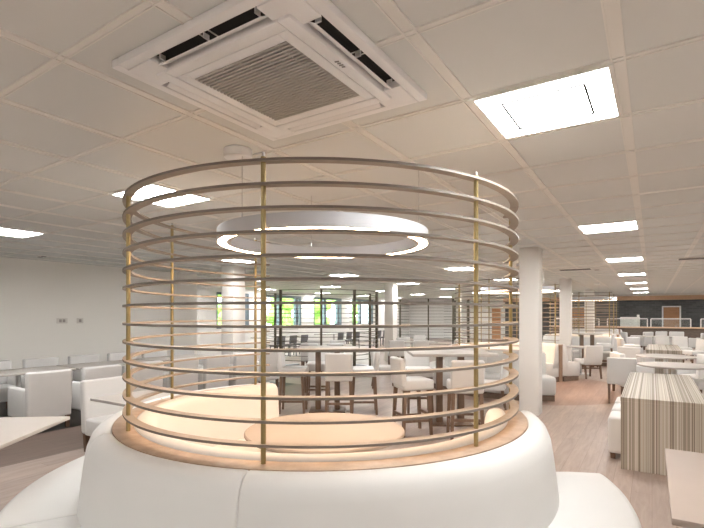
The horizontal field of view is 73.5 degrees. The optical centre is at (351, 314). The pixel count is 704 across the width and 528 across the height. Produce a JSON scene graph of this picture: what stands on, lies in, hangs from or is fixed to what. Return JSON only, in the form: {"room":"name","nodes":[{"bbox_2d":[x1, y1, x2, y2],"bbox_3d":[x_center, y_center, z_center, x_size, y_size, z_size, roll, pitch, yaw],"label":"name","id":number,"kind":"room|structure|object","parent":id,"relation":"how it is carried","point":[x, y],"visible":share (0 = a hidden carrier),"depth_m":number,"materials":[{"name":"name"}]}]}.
{"room":"eatery","nodes":[
{"label":"eatery","id":0,"kind":"room"},
{"bbox_2d":[0,257,196,368],"bbox_3d":[-8.387,0.260,6.191,0.201,2.700,15.430,0,0,33],"label":"wall","id":1,"kind":"structure","parent":0,"point":[33,293],"depth_m":10.03,"materials":[{"name":"paint"}]},
{"bbox_2d":[221,265,244,385],"bbox_3d":[-2.670,0.260,10.600,0.370,2.700,0.370,0,0,33],"label":"wall column","id":2,"kind":"structure","parent":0,"point":[227,291],"depth_m":10.46,"materials":[{"name":"paint"}]},
{"bbox_2d":[0,0,703,299],"bbox_3d":[3.545,-1.140,11.614,22.900,0.100,37.800,0,0,33],"label":"ceiling","id":3,"kind":"structure","parent":0,"point":[513,42],"depth_m":3.01,"materials":[{"name":"tile"}]},
{"bbox_2d":[0,227,45,237],"bbox_3d":[-4.488,-1.079,6.138,0.632,0.017,0.632,0,0,33],"label":"recessed light","id":4,"kind":"object","parent":3,"relation":"in","point":[4,231],"visible":1,"depth_m":6.20,"materials":[{"name":"white plastic"}]},
{"bbox_2d":[109,183,212,207],"bbox_3d":[-1.732,-1.079,4.296,0.632,0.017,0.632,0,0,33],"label":"recessed light","id":5,"kind":"object","parent":3,"relation":"in","point":[154,189],"visible":0.69,"depth_m":4.29,"materials":[{"name":"white plastic"}]},
{"bbox_2d":[221,259,253,262],"bbox_3d":[-2.351,-1.079,9.493,0.632,0.017,0.632,0,0,33],"label":"recessed light","id":6,"kind":"object","parent":3,"relation":"in","point":[231,260],"visible":0.49,"depth_m":9.31,"materials":[{"name":"white plastic"}]},
{"bbox_2d":[112,0,426,140],"bbox_3d":[-0.330,-1.063,2.165,1.012,0.053,1.012,0,0,33],"label":"air conditioner","id":7,"kind":"object","parent":3,"relation":"attached to","point":[274,70],"visible":1,"depth_m":2.00,"materials":[{"name":"plastic"}]},
{"bbox_2d":[178,29,373,125],"bbox_3d":[-0.330,-1.067,2.165,0.634,0.047,0.634,0,0,33],"label":"grille","id":8,"kind":"object","parent":7,"relation":"attached to","point":[242,77],"depth_m":2.05,"materials":[{"name":"plastic"}]},
{"bbox_2d":[195,41,359,120],"bbox_3d":[-0.330,-1.052,2.165,0.534,0.016,0.534,0,0,33],"label":"grille","id":9,"kind":"object","parent":7,"relation":"attached to","point":[277,81],"depth_m":2.12,"materials":[{"name":"plastic"}]},
{"bbox_2d":[217,145,427,257],"bbox_3d":[-0.215,-0.809,3.600,1.576,0.562,1.576,0,0,0],"label":"pendant","id":10,"kind":"object","parent":3,"relation":"hanging from","point":[311,219],"visible":0.73,"depth_m":3.03,"materials":[{"name":"white metal"}]},
{"bbox_2d":[218,227,426,257],"bbox_3d":[-0.215,-0.532,3.600,1.562,0.006,1.562,0,0,0],"label":"diffuser","id":11,"kind":"object","parent":10,"relation":"attached to","point":[224,241],"depth_m":3.48,"materials":[{"name":"white plastic"}]},
{"bbox_2d":[0,0,703,299],"bbox_3d":[3.520,-1.086,11.573,22.496,0.008,37.659,0,0,33],"label":"grid","id":12,"kind":"object","parent":3,"relation":"attached to","point":[611,9],"visible":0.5,"depth_m":3.23,"materials":[{"name":"white metal"}]},
{"bbox_2d":[443,267,473,270],"bbox_3d":[2.543,-1.079,11.006,0.632,0.017,0.632,0,0,33],"label":"recessed light","id":13,"kind":"object","parent":3,"relation":"in","point":[456,268],"visible":0.94,"depth_m":10.92,"materials":[{"name":"white plastic"}]},
{"bbox_2d":[481,264,553,292],"bbox_3d":[3.761,-0.809,10.759,1.576,0.562,1.576,0,0,-34],"label":"pendant","id":14,"kind":"object","parent":3,"relation":"hanging from","point":[544,288],"visible":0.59,"depth_m":10.28,"materials":[{"name":"white"}]},
{"bbox_2d":[469,61,622,139],"bbox_3d":[1.025,-1.079,2.453,0.632,0.017,0.632,0,0,33],"label":"recessed light","id":15,"kind":"object","parent":3,"relation":"in","point":[590,94],"visible":1,"depth_m":2.40,"materials":[{"name":"white plastic"}]},
{"bbox_2d":[572,283,616,300],"bbox_3d":[8.466,-0.809,16.654,1.576,0.562,1.576,0,0,-34],"label":"pendant","id":16,"kind":"object","parent":3,"relation":"hanging from","point":[573,298],"visible":0.59,"depth_m":16.06,"materials":[{"name":"white"}]},
{"bbox_2d":[577,220,638,233],"bbox_3d":[3.162,-1.079,5.808,0.632,0.017,0.632,0,0,33],"label":"recessed light","id":17,"kind":"object","parent":3,"relation":"in","point":[633,224],"visible":1,"depth_m":5.80,"materials":[{"name":"white plastic"}]},
{"bbox_2d":[605,257,643,261],"bbox_3d":[5.300,-1.079,9.163,0.632,0.017,0.632,0,0,33],"label":"recessed light","id":18,"kind":"object","parent":3,"relation":"in","point":[626,258],"visible":1,"depth_m":9.15,"materials":[{"name":"white plastic"}]},
{"bbox_2d":[0,338,703,527],"bbox_3d":[3.545,1.660,11.614,22.900,0.100,37.800,0,0,33],"label":"floor","id":19,"kind":"structure","parent":0,"point":[576,423],"depth_m":6.35,"materials":[{"name":"brown wood"}]},
{"bbox_2d":[0,360,24,408],"bbox_3d":[-5.852,1.194,7.783,0.636,0.831,0.585,0,0,32],"label":"armchair","id":20,"kind":"object","parent":19,"relation":"on","point":[5,382],"visible":0.36,"depth_m":7.93,"materials":[{"name":"white leather"}]},
{"bbox_2d":[0,416,69,448],"bbox_3d":[-2.719,1.235,3.379,0.750,0.750,1.200,0,0,-5],"label":"dining table","id":21,"kind":"object","parent":19,"relation":"on","point":[13,430],"visible":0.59,"depth_m":3.63,"materials":[{"name":"laminate"}]},
{"bbox_2d":[0,366,75,386],"bbox_3d":[-5.133,1.235,7.242,0.720,0.750,1.360,0,0,33],"label":"dining table","id":22,"kind":"object","parent":19,"relation":"on","point":[17,373],"visible":0.38,"depth_m":7.30,"materials":[{"name":"grey laminate"}]},
{"bbox_2d":[8,369,71,426],"bbox_3d":[-4.447,1.194,6.722,0.636,0.831,0.585,0,0,32],"label":"armchair","id":23,"kind":"object","parent":19,"relation":"on","point":[45,393],"visible":0.86,"depth_m":6.52,"materials":[{"name":"white leather"}]},
{"bbox_2d":[22,357,73,380],"bbox_3d":[-5.439,1.194,8.433,0.636,0.831,0.585,0,0,32],"label":"armchair","id":24,"kind":"object","parent":19,"relation":"on","point":[48,361],"visible":0.16,"depth_m":8.50,"materials":[{"name":"white leather"}]},
{"bbox_2d":[68,354,99,381],"bbox_3d":[-5.025,1.194,9.082,0.636,0.831,0.585,0,0,33],"label":"armchair","id":25,"kind":"object","parent":19,"relation":"on","point":[76,359],"visible":0.14,"depth_m":9.07,"materials":[{"name":"white leather"}]},
{"bbox_2d":[71,364,121,410],"bbox_3d":[-4.044,1.194,7.354,0.636,0.831,0.585,0,0,32],"label":"armchair","id":26,"kind":"object","parent":19,"relation":"on","point":[96,372],"visible":0.22,"depth_m":7.10,"materials":[{"name":"white leather"}]},
{"bbox_2d":[56,359,147,369],"bbox_3d":[-4.380,1.235,8.423,0.720,0.750,1.360,0,0,32],"label":"dining table","id":27,"kind":"object","parent":19,"relation":"on","point":[79,366],"visible":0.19,"depth_m":8.18,"materials":[{"name":"laminate"}]},
{"bbox_2d":[80,376,125,451],"bbox_3d":[-2.779,1.190,5.636,0.644,0.841,0.620,0,0,33],"label":"lounge chair","id":28,"kind":"object","parent":19,"relation":"on","point":[93,413],"visible":0.38,"depth_m":5.58,"materials":[{"name":"white leather"}]},
{"bbox_2d":[107,351,134,375],"bbox_3d":[-4.611,1.194,9.732,0.636,0.831,0.585,0,0,33],"label":"armchair","id":29,"kind":"object","parent":19,"relation":"on","point":[119,355],"visible":0.15,"depth_m":9.68,"materials":[{"name":"white leather"}]},
{"bbox_2d":[90,390,170,406],"bbox_3d":[-2.192,1.235,4.989,0.750,0.750,0.750,0,0,33],"label":"dining table","id":30,"kind":"object","parent":19,"relation":"on","point":[117,399],"visible":0.12,"depth_m":4.91,"materials":[{"name":"grey laminate"}]},
{"bbox_2d":[131,360,162,391],"bbox_3d":[-3.641,1.194,7.987,0.636,0.831,0.585,0,0,32],"label":"armchair","id":31,"kind":"object","parent":19,"relation":"on","point":[144,374],"visible":0.24,"depth_m":7.83,"materials":[{"name":"white leather"}]},
{"bbox_2d":[141,350,168,371],"bbox_3d":[-4.197,1.194,10.381,0.636,0.831,0.585,0,0,32],"label":"armchair","id":32,"kind":"object","parent":19,"relation":"on","point":[164,352],"visible":0.05,"depth_m":10.50,"materials":[{"name":"white leather"}]},
{"bbox_2d":[135,354,210,361],"bbox_3d":[-3.628,1.235,9.604,0.720,0.750,1.360,0,0,33],"label":"dining table","id":33,"kind":"object","parent":19,"relation":"on","point":[162,358],"visible":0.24,"depth_m":9.53,"materials":[{"name":"laminate"}]},
{"bbox_2d":[163,357,198,390],"bbox_3d":[-3.238,1.194,8.620,0.636,0.831,0.585,0,0,33],"label":"armchair","id":34,"kind":"object","parent":19,"relation":"on","point":[189,378],"visible":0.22,"depth_m":8.44,"materials":[{"name":"white leather"}]},
{"bbox_2d":[174,349,203,367],"bbox_3d":[-3.784,1.194,11.030,0.636,0.831,0.585,0,0,32],"label":"armchair","id":35,"kind":"object","parent":19,"relation":"on","point":[176,352],"visible":0.02,"depth_m":11.10,"materials":[{"name":"white leather"}]},
{"bbox_2d":[198,354,229,389],"bbox_3d":[-2.835,1.194,9.252,0.636,0.831,0.585,0,0,32],"label":"armchair","id":36,"kind":"object","parent":19,"relation":"on","point":[208,363],"visible":0.5,"depth_m":9.00,"materials":[{"name":"white leather"}]},
{"bbox_2d":[229,352,253,384],"bbox_3d":[-2.432,1.194,9.885,0.636,0.831,0.585,0,0,32],"label":"armchair","id":37,"kind":"object","parent":19,"relation":"on","point":[237,360],"visible":0.49,"depth_m":9.62,"materials":[{"name":"white leather"}]},
{"bbox_2d":[257,352,278,386],"bbox_3d":[-2.029,1.194,10.517,0.636,0.831,0.585,0,0,32],"label":"armchair","id":38,"kind":"object","parent":19,"relation":"on","point":[271,359],"visible":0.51,"depth_m":10.35,"materials":[{"name":"white leather"}]},
{"bbox_2d":[282,335,296,356],"bbox_3d":[-2.439,1.200,18.391,0.447,0.820,0.420,0,0,33],"label":"chair","id":39,"kind":"object","parent":19,"relation":"on","point":[291,337],"visible":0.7,"depth_m":18.28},
{"bbox_2d":[276,352,308,413],"bbox_3d":[-0.987,1.092,7.850,0.494,1.036,0.426,0,0,0],"label":"bar stool","id":40,"kind":"object","parent":19,"relation":"on","point":[281,365],"visible":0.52,"depth_m":7.65,"materials":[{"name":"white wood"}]},
{"bbox_2d":[293,335,307,354],"bbox_3d":[-2.063,1.200,18.981,0.447,0.820,0.420,0,0,33],"label":"chair","id":41,"kind":"object","parent":19,"relation":"on","point":[304,338],"visible":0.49,"depth_m":18.90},
{"bbox_2d":[301,344,317,365],"bbox_3d":[-1.150,1.190,12.941,0.470,0.840,0.559,0,0,0],"label":"dining chair","id":42,"kind":"object","parent":19,"relation":"on","point":[303,359],"visible":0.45,"depth_m":12.69,"materials":[{"name":"white leather"}]},
{"bbox_2d":[306,352,329,404],"bbox_3d":[-0.620,1.092,8.657,0.426,1.036,0.494,0,0,0],"label":"bar stool","id":43,"kind":"object","parent":19,"relation":"on","point":[311,355],"visible":0.33,"depth_m":8.76,"materials":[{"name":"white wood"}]},
{"bbox_2d":[0,382,641,527],"bbox_3d":[-0.496,1.149,3.169,4.139,0.921,3.099,0,0,34],"label":"booth","id":44,"kind":"object","parent":19,"relation":"on","point":[135,478],"visible":0.94,"depth_m":2.32,"materials":[{"name":"white leather"}]},
{"bbox_2d":[122,152,518,463],"bbox_3d":[-0.392,-0.033,3.303,2.788,1.485,2.086,0,0,32],"label":"screen","id":45,"kind":"object","parent":44,"relation":"on","point":[131,209],"visible":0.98,"depth_m":2.38,"materials":[{"name":"gold metal"}]},
{"bbox_2d":[266,289,377,377],"bbox_3d":[-0.910,0.470,13.683,3.478,2.280,3.247,0,0,0],"label":"cage","id":46,"kind":"object","parent":19,"relation":"on","point":[354,294],"visible":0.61,"depth_m":12.57,"materials":[{"name":"brown metal"}]},
{"bbox_2d":[244,413,404,453],"bbox_3d":[-0.205,1.240,3.600,1.210,0.740,1.210,0,0,0],"label":"round table","id":47,"kind":"object","parent":19,"relation":"on","point":[283,433],"visible":0.62,"depth_m":3.46,"materials":[{"name":"laminate"}]},
{"bbox_2d":[296,346,357,412],"bbox_3d":[-0.410,1.080,7.950,1.020,1.060,0.720,0,0,0],"label":"bar table","id":48,"kind":"object","parent":19,"relation":"on","point":[317,408],"visible":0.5,"depth_m":7.91,"materials":[{"name":"laminate"}]},
{"bbox_2d":[325,353,352,413],"bbox_3d":[-0.200,1.092,7.293,0.426,1.036,0.494,0,0,0],"label":"bar stool","id":49,"kind":"object","parent":19,"relation":"on","point":[334,362],"visible":0.79,"depth_m":7.07,"materials":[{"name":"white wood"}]},
{"bbox_2d":[352,352,379,414],"bbox_3d":[0.207,1.092,7.800,0.494,1.036,0.426,0,0,0],"label":"bar stool","id":50,"kind":"object","parent":19,"relation":"on","point":[375,367],"visible":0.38,"depth_m":7.60,"materials":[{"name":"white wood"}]},
{"bbox_2d":[370,352,393,388],"bbox_3d":[0.691,1.190,10.500,0.559,0.840,0.470,0,0,0],"label":"dining chair","id":51,"kind":"object","parent":19,"relation":"on","point":[381,367],"visible":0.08,"depth_m":10.27,"materials":[{"name":"white leather"}]},
{"bbox_2d":[388,340,403,364],"bbox_3d":[1.350,1.190,14.491,0.470,0.840,0.559,0,0,0],"label":"dining chair","id":52,"kind":"object","parent":19,"relation":"on","point":[392,343],"visible":0.86,"depth_m":14.24,"materials":[{"name":"white leather"}]},
{"bbox_2d":[390,356,433,436],"bbox_3d":[0.813,1.092,6.448,0.494,1.036,0.426,0,0,-15],"label":"bar stool","id":53,"kind":"object","parent":19,"relation":"on","point":[409,383],"visible":0.91,"depth_m":6.30,"materials":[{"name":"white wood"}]},
{"bbox_2d":[404,351,433,413],"bbox_3d":[1.100,1.092,7.787,0.426,1.036,0.494,0,0,0],"label":"bar stool","id":54,"kind":"object","parent":19,"relation":"on","point":[411,363],"visible":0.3,"depth_m":7.91,"materials":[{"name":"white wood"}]},
{"bbox_2d":[413,340,428,346],"bbox_3d":[2.100,1.190,14.491,0.470,0.840,0.559,0,0,0],"label":"dining chair","id":55,"kind":"object","parent":19,"relation":"on","point":[417,343],"visible":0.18,"depth_m":14.22,"materials":[{"name":"white leather"}]},
{"bbox_2d":[397,299,470,344],"bbox_3d":[3.508,0.470,20.651,3.478,2.280,3.247,0,0,0],"label":"cage","id":56,"kind":"object","parent":19,"relation":"on","point":[453,311],"visible":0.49,"depth_m":19.96,"materials":[{"name":"brown metal"}]},
{"bbox_2d":[407,350,497,426],"bbox_3d":[1.460,1.080,7.020,1.200,1.060,0.800,0,0,0],"label":"bar table","id":57,"kind":"object","parent":19,"relation":"on","point":[439,354],"visible":0.73,"depth_m":6.97,"materials":[{"name":"laminate"}]},
{"bbox_2d":[446,360,484,439],"bbox_3d":[1.480,1.092,6.173,0.426,1.036,0.494,0,0,4],"label":"bar stool","id":58,"kind":"object","parent":19,"relation":"on","point":[464,378],"visible":0.57,"depth_m":5.96,"materials":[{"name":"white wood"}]},
{"bbox_2d":[484,359,508,409],"bbox_3d":[2.369,1.190,8.048,0.559,0.840,0.470,0,0,15],"label":"dining chair","id":59,"kind":"object","parent":19,"relation":"on","point":[504,372],"visible":0.41,"depth_m":7.79,"materials":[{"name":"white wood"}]},
{"bbox_2d":[429,342,579,401],"bbox_3d":[3.365,1.149,11.017,3.177,0.921,4.140,0,0,33],"label":"booth","id":60,"kind":"object","parent":19,"relation":"on","point":[556,367],"visible":0.32,"depth_m":9.93,"materials":[{"name":"white leather"}]},
{"bbox_2d":[455,278,558,348],"bbox_3d":[3.482,-0.033,10.943,2.102,1.485,2.788,0,0,33],"label":"screen","id":61,"kind":"object","parent":60,"relation":"on","point":[458,287],"visible":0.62,"depth_m":10.64,"materials":[{"name":"brown wood"}]},
{"bbox_2d":[567,346,588,374],"bbox_3d":[6.250,1.235,12.900,0.660,0.750,0.660,0,0,0],"label":"round table","id":62,"kind":"object","parent":19,"relation":"on","point":[580,348],"visible":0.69,"depth_m":12.86,"materials":[{"name":"laminate"}]},
{"bbox_2d":[542,333,621,366],"bbox_3d":[8.069,1.149,16.913,3.177,0.921,4.140,0,0,33],"label":"booth","id":63,"kind":"object","parent":19,"relation":"on","point":[604,338],"visible":0.33,"depth_m":15.29,"materials":[{"name":"white leather"}]},
{"bbox_2d":[549,291,616,336],"bbox_3d":[8.186,-0.033,16.839,2.102,1.485,2.788,0,0,33],"label":"screen","id":64,"kind":"object","parent":63,"relation":"on","point":[609,292],"visible":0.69,"depth_m":17.50,"materials":[{"name":"gold metal"}]},
{"bbox_2d":[572,333,602,368],"bbox_3d":[7.120,1.080,14.280,0.640,1.060,0.600,0,0,0],"label":"bar table","id":65,"kind":"object","parent":19,"relation":"on","point":[581,335],"visible":0.64,"depth_m":14.23,"materials":[{"name":"laminate"}]},
{"bbox_2d":[574,345,602,378],"bbox_3d":[6.064,1.190,12.091,0.470,0.840,0.559,0,0,-5],"label":"dining chair","id":66,"kind":"object","parent":19,"relation":"on","point":[593,355],"visible":0.89,"depth_m":11.85,"materials":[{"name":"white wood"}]},
{"bbox_2d":[572,329,624,343],"bbox_3d":[11.551,1.149,22.936,3.177,0.921,4.140,0,0,33],"label":"booth","id":67,"kind":"object","parent":19,"relation":"on","point":[616,331],"visible":0.12,"depth_m":22.03,"materials":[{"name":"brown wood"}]},
{"bbox_2d":[572,300,618,328],"bbox_3d":[11.667,-0.033,22.861,2.102,1.485,2.788,0,0,33],"label":"screen","id":68,"kind":"object","parent":67,"relation":"on","point":[616,302],"visible":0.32,"depth_m":23.65,"materials":[{"name":"gold metal"}]},
{"bbox_2d":[596,334,614,367],"bbox_3d":[7.756,1.092,14.416,0.494,1.036,0.426,0,0,30],"label":"dining chair","id":69,"kind":"object","parent":19,"relation":"on","point":[605,345],"visible":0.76,"depth_m":14.22,"materials":[{"name":"white leather"}]},
{"bbox_2d":[608,411,620,458],"bbox_3d":[3.173,1.375,5.353,0.440,0.470,0.420,0,0,32],"label":"ottoman","id":70,"kind":"object","parent":19,"relation":"on","point":[614,419],"visible":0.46,"depth_m":5.26,"materials":[{"name":"white leather"}]},
{"bbox_2d":[607,357,636,403],"bbox_3d":[4.973,1.190,8.692,0.470,0.840,0.559,0,0,29],"label":"dining chair","id":71,"kind":"object","parent":19,"relation":"on","point":[618,369],"visible":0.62,"depth_m":8.49,"materials":[{"name":"white leather"}]},
{"bbox_2d":[552,318,703,346],"bbox_3d":[15.013,0.887,24.311,8.700,1.445,0.820,0,0,33],"label":"countertop","id":72,"kind":"structure","parent":19,"relation":"on","point":[690,332],"depth_m":23.77,"materials":[{"name":"brown wood"}]},
{"bbox_2d":[620,315,639,326],"bbox_3d":[14.945,0.797,25.320,0.900,1.625,0.530,0,0,32],"label":"tall cabinet","id":73,"kind":"object","parent":72,"relation":"on","point":[623,322],"visible":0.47,"depth_m":25.11,"materials":[{"name":"white paint"}]},
{"bbox_2d":[572,326,703,328],"bbox_3d":[15.013,0.640,24.311,8.700,0.060,0.820,0,0,33],"label":"countertop","id":74,"kind":"structure","parent":72,"relation":"on","point":[572,326],"depth_m":23.79,"materials":[{"name":"brown wood"}]},
{"bbox_2d":[552,327,703,346],"bbox_3d":[15.029,1.140,24.336,8.600,0.940,0.700,0,0,33],"label":"counter","id":75,"kind":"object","parent":19,"relation":"on","point":[690,333],"depth_m":23.75,"materials":[{"name":"wood"}]},
{"bbox_2d":[616,337,639,346],"bbox_3d":[9.461,1.194,16.200,0.636,0.831,0.585,0,0,10],"label":"armchair","id":76,"kind":"object","parent":19,"relation":"on","point":[620,341],"visible":0.27,"depth_m":15.96,"materials":[{"name":"white leather"}]},
{"bbox_2d":[620,332,639,344],"bbox_3d":[12.692,1.194,21.500,0.636,0.831,0.585,0,0,10],"label":"armchair","id":77,"kind":"object","parent":19,"relation":"on","point":[628,340],"visible":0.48,"depth_m":21.23,"materials":[{"name":"white leather"}]},
{"bbox_2d":[610,352,653,393],"bbox_3d":[5.748,1.194,9.700,0.636,0.831,0.585,0,0,10],"label":"armchair","id":78,"kind":"object","parent":19,"relation":"on","point":[640,369],"visible":0.21,"depth_m":9.46,"materials":[{"name":"white leather"}]},
{"bbox_2d":[617,346,654,372],"bbox_3d":[6.996,1.194,11.601,0.636,0.831,0.585,0,0,-30],"label":"dining chair","id":79,"kind":"object","parent":19,"relation":"on","point":[630,352],"visible":0.23,"depth_m":11.38,"materials":[{"name":"white leather"}]},
{"bbox_2d":[640,332,653,349],"bbox_3d":[13.592,1.194,22.002,0.585,0.831,0.636,0,0,-20],"label":"armchair","id":80,"kind":"object","parent":19,"relation":"on","point":[644,341],"visible":0.52,"depth_m":21.70,"materials":[{"name":"white leather"}]},
{"bbox_2d":[620,372,703,475],"bbox_3d":[3.816,1.235,5.822,0.740,0.750,2.580,0,0,33],"label":"table","id":81,"kind":"object","parent":19,"relation":"on","point":[659,412],"visible":1,"depth_m":4.82,"materials":[{"name":"laminate"}]},
{"bbox_2d":[655,336,668,344],"bbox_3d":[11.432,1.190,17.209,0.470,0.840,0.559,0,0,10],"label":"dining chair","id":82,"kind":"object","parent":19,"relation":"on","point":[661,340],"visible":0.29,"depth_m":17.39,"materials":[{"name":"white leather"}]},
{"bbox_2d":[646,344,681,373],"bbox_3d":[8.314,1.235,12.598,0.740,0.750,2.600,0,0,33],"label":"table","id":83,"kind":"object","parent":19,"relation":"on","point":[651,348],"visible":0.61,"depth_m":11.58,"materials":[{"name":"laminate"}]},
{"bbox_2d":[636,354,696,373],"bbox_3d":[6.633,1.235,9.950,1.100,0.750,1.100,0,0,0],"label":"round table","id":84,"kind":"object","parent":19,"relation":"on","point":[665,357],"visible":0.64,"depth_m":9.76,"materials":[{"name":"wood"}]},
{"bbox_2d":[637,362,703,374],"bbox_3d":[5.572,1.235,8.150,1.100,0.750,1.100,0,0,0],"label":"round table","id":85,"kind":"object","parent":19,"relation":"on","point":[674,366],"visible":0.7,"depth_m":8.02,"materials":[{"name":"laminate"}]},
{"bbox_2d":[669,332,683,344],"bbox_3d":[15.341,1.194,22.302,0.585,0.831,0.636,0,0,30],"label":"armchair","id":86,"kind":"object","parent":19,"relation":"on","point":[677,334],"visible":0.44,"depth_m":22.07,"materials":[{"name":"white leather"}]},
{"bbox_2d":[672,336,691,361],"bbox_3d":[11.634,1.190,16.609,0.470,0.840,0.559,0,0,20],"label":"dining chair","id":87,"kind":"object","parent":19,"relation":"on","point":[682,342],"visible":0.47,"depth_m":16.75,"materials":[{"name":"white leather"}]},
{"bbox_2d":[665,448,703,527],"bbox_3d":[2.003,1.235,2.316,0.750,0.750,1.240,0,0,33],"label":"dining table","id":88,"kind":"object","parent":19,"relation":"on","point":[685,469],"visible":1,"depth_m":2.35,"materials":[{"name":"beige laminate"}]},
{"bbox_2d":[677,354,703,390],"bbox_3d":[6.795,1.194,9.200,0.636,0.831,0.585,0,0,-10],"label":"armchair","id":89,"kind":"object","parent":19,"relation":"on","point":[695,374],"visible":0.18,"depth_m":9.35,"materials":[{"name":"white leather"}]},
{"bbox_2d":[682,339,703,362],"bbox_3d":[10.860,1.190,14.900,0.559,0.840,0.470,0,0,0],"label":"dining chair","id":90,"kind":"object","parent":19,"relation":"on","point":[699,349],"visible":0.8,"depth_m":14.88,"materials":[{"name":"white leather"}]},
{"bbox_2d":[688,333,703,347],"bbox_3d":[15.220,1.194,20.602,0.585,0.831,0.636,0,0,-20],"label":"armchair","id":91,"kind":"object","parent":19,"relation":"on","point":[691,341],"visible":0.43,"depth_m":20.58,"materials":[{"name":"white leather"}]},
{"bbox_2d":[693,379,703,392],"bbox_3d":[6.131,1.190,8.098,0.559,0.840,0.470,0,0,10],"label":"dining chair","id":92,"kind":"object","parent":19,"relation":"on","point":[699,382],"visible":0.31,"depth_m":7.92,"materials":[{"name":"white leather"}]},
{"bbox_2d":[384,284,396,360],"bbox_3d":[1.370,0.260,16.550,0.340,2.700,0.340,0,0,33],"label":"wall column","id":93,"kind":"structure","parent":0,"point":[390,290],"depth_m":16.43,"materials":[{"name":"paint"}]},
{"bbox_2d":[452,292,460,341],"bbox_3d":[5.074,0.260,22.853,0.360,2.700,0.360,0,0,33],"label":"wall column","id":94,"kind":"structure","parent":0,"point":[454,295],"depth_m":22.69,"materials":[{"name":"paint"}]},
{"bbox_2d":[410,298,504,339],"bbox_3d":[6.958,0.260,31.730,6.640,2.700,0.200,0,0,33],"label":"wall","id":95,"kind":"structure","parent":0,"point":[418,314],"depth_m":32.15,"materials":[{"name":"white paint"}]},
{"bbox_2d":[197,286,409,355],"bbox_3d":[-1.882,0.260,24.219,0.201,2.700,21.970,0,0,33],"label":"windows","id":96,"kind":"structure","parent":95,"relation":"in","point":[306,319],"depth_m":22.78,"materials":[{"name":"glass"}]},
{"bbox_2d":[216,292,248,328],"bbox_3d":[-4.910,-0.180,19.372,0.160,1.460,1.800,0,0,33],"label":"window","id":97,"kind":"structure","parent":96,"relation":"attached to","point":[217,293],"depth_m":19.88,"materials":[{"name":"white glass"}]},
{"bbox_2d":[267,295,300,324],"bbox_3d":[-3.204,-0.180,22.050,0.160,1.460,2.550,0,0,33],"label":"window","id":98,"kind":"structure","parent":96,"relation":"attached to","point":[298,320],"depth_m":22.75,"materials":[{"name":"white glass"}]},
{"bbox_2d":[314,297,341,324],"bbox_3d":[-1.297,-0.180,25.044,0.160,1.460,2.550,0,0,32],"label":"window","id":99,"kind":"structure","parent":96,"relation":"attached to","point":[338,317],"depth_m":25.28,"materials":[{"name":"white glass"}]},
{"bbox_2d":[352,300,372,324],"bbox_3d":[0.611,-0.180,28.038,0.160,1.460,2.450,0,0,32],"label":"window","id":100,"kind":"structure","parent":96,"relation":"attached to","point":[359,305],"depth_m":27.81,"materials":[{"name":"clear glass"}]},
{"bbox_2d":[491,307,501,338],"bbox_3d":[9.227,0.562,30.118,0.710,2.095,0.082,0,0,32],"label":"door","id":101,"kind":"structure","parent":95,"relation":"in","point":[492,310],"depth_m":30.11,"materials":[{"name":"white paint"}]},
{"bbox_2d":[519,247,541,415],"bbox_3d":[2.930,0.260,7.720,0.300,2.700,0.300,0,0,33],"label":"wall column","id":102,"kind":"structure","parent":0,"point":[530,258],"depth_m":7.59,"materials":[{"name":"paint"}]},
{"bbox_2d":[560,278,571,360],"bbox_3d":[6.473,0.260,14.255,0.310,2.700,0.310,0,0,33],"label":"wall column","id":103,"kind":"structure","parent":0,"point":[565,284],"depth_m":14.12,"materials":[{"name":"paint"}]},
{"bbox_2d":[584,290,594,332],"bbox_3d":[10.364,0.260,20.549,0.360,2.700,0.360,0,0,33],"label":"wall column","id":104,"kind":"structure","parent":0,"point":[585,294],"depth_m":20.41,"materials":[{"name":"paint"}]},
{"bbox_2d":[505,299,703,340],"bbox_3d":[16.447,0.260,25.686,15.860,2.700,0.202,0,0,32],"label":"tiled wall","id":105,"kind":"structure","parent":0,"point":[693,309],"depth_m":25.90,"materials":[{"name":"tile"}]},
{"bbox_2d":[572,308,583,325],"bbox_3d":[13.233,0.562,27.566,0.810,2.095,0.082,0,0,33],"label":"door","id":106,"kind":"structure","parent":105,"relation":"in","point":[572,308],"depth_m":27.56,"materials":[{"name":"white paint"}]},
{"bbox_2d":[503,293,703,298],"bbox_3d":[16.205,-1.060,25.306,15.860,0.060,0.701,0,0,33],"label":"trim","id":107,"kind":"structure","parent":105,"relation":"attached to","point":[703,293],"depth_m":25.35,"materials":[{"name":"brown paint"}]},
{"bbox_2d":[503,295,703,301],"bbox_3d":[16.275,-0.920,25.416,15.860,0.220,0.441,0,0,33],"label":"cove","id":108,"kind":"object","parent":105,"relation":"attached to","point":[669,297],"visible":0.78,"depth_m":25.26,"materials":[{"name":"white paint"}]},
{"bbox_2d":[662,306,680,326],"bbox_3d":[17.046,0.562,25.137,0.850,2.095,0.082,0,0,32],"label":"door","id":109,"kind":"structure","parent":105,"relation":"in","point":[669,311],"depth_m":25.12,"materials":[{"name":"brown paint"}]},
{"label":"outside","id":110,"kind":"structure","parent":0,"visible":0},
{"bbox_3d":[-12.257,1.810,29.151,22.600,0.100,50.000,0,0,32],"label":"ground","id":111,"kind":"structure","parent":110,"visible":0},
{"bbox_2d":[267,298,292,324],"bbox_3d":[-3.984,-0.158,28.055,2.108,3.835,2.424,0,0,0],"label":"tree","id":112,"kind":"object","parent":111,"relation":"on","point":[287,299],"visible":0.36,"depth_m":27.48,"materials":[{"name":"green plant"}]},
{"bbox_2d":[315,299,331,324],"bbox_3d":[-2.402,-0.255,30.860,2.236,4.030,2.288,0,0,0],"label":"tree","id":113,"kind":"object","parent":111,"relation":"on","point":[317,316],"visible":0.16,"depth_m":30.19,"materials":[{"name":"green plant"}]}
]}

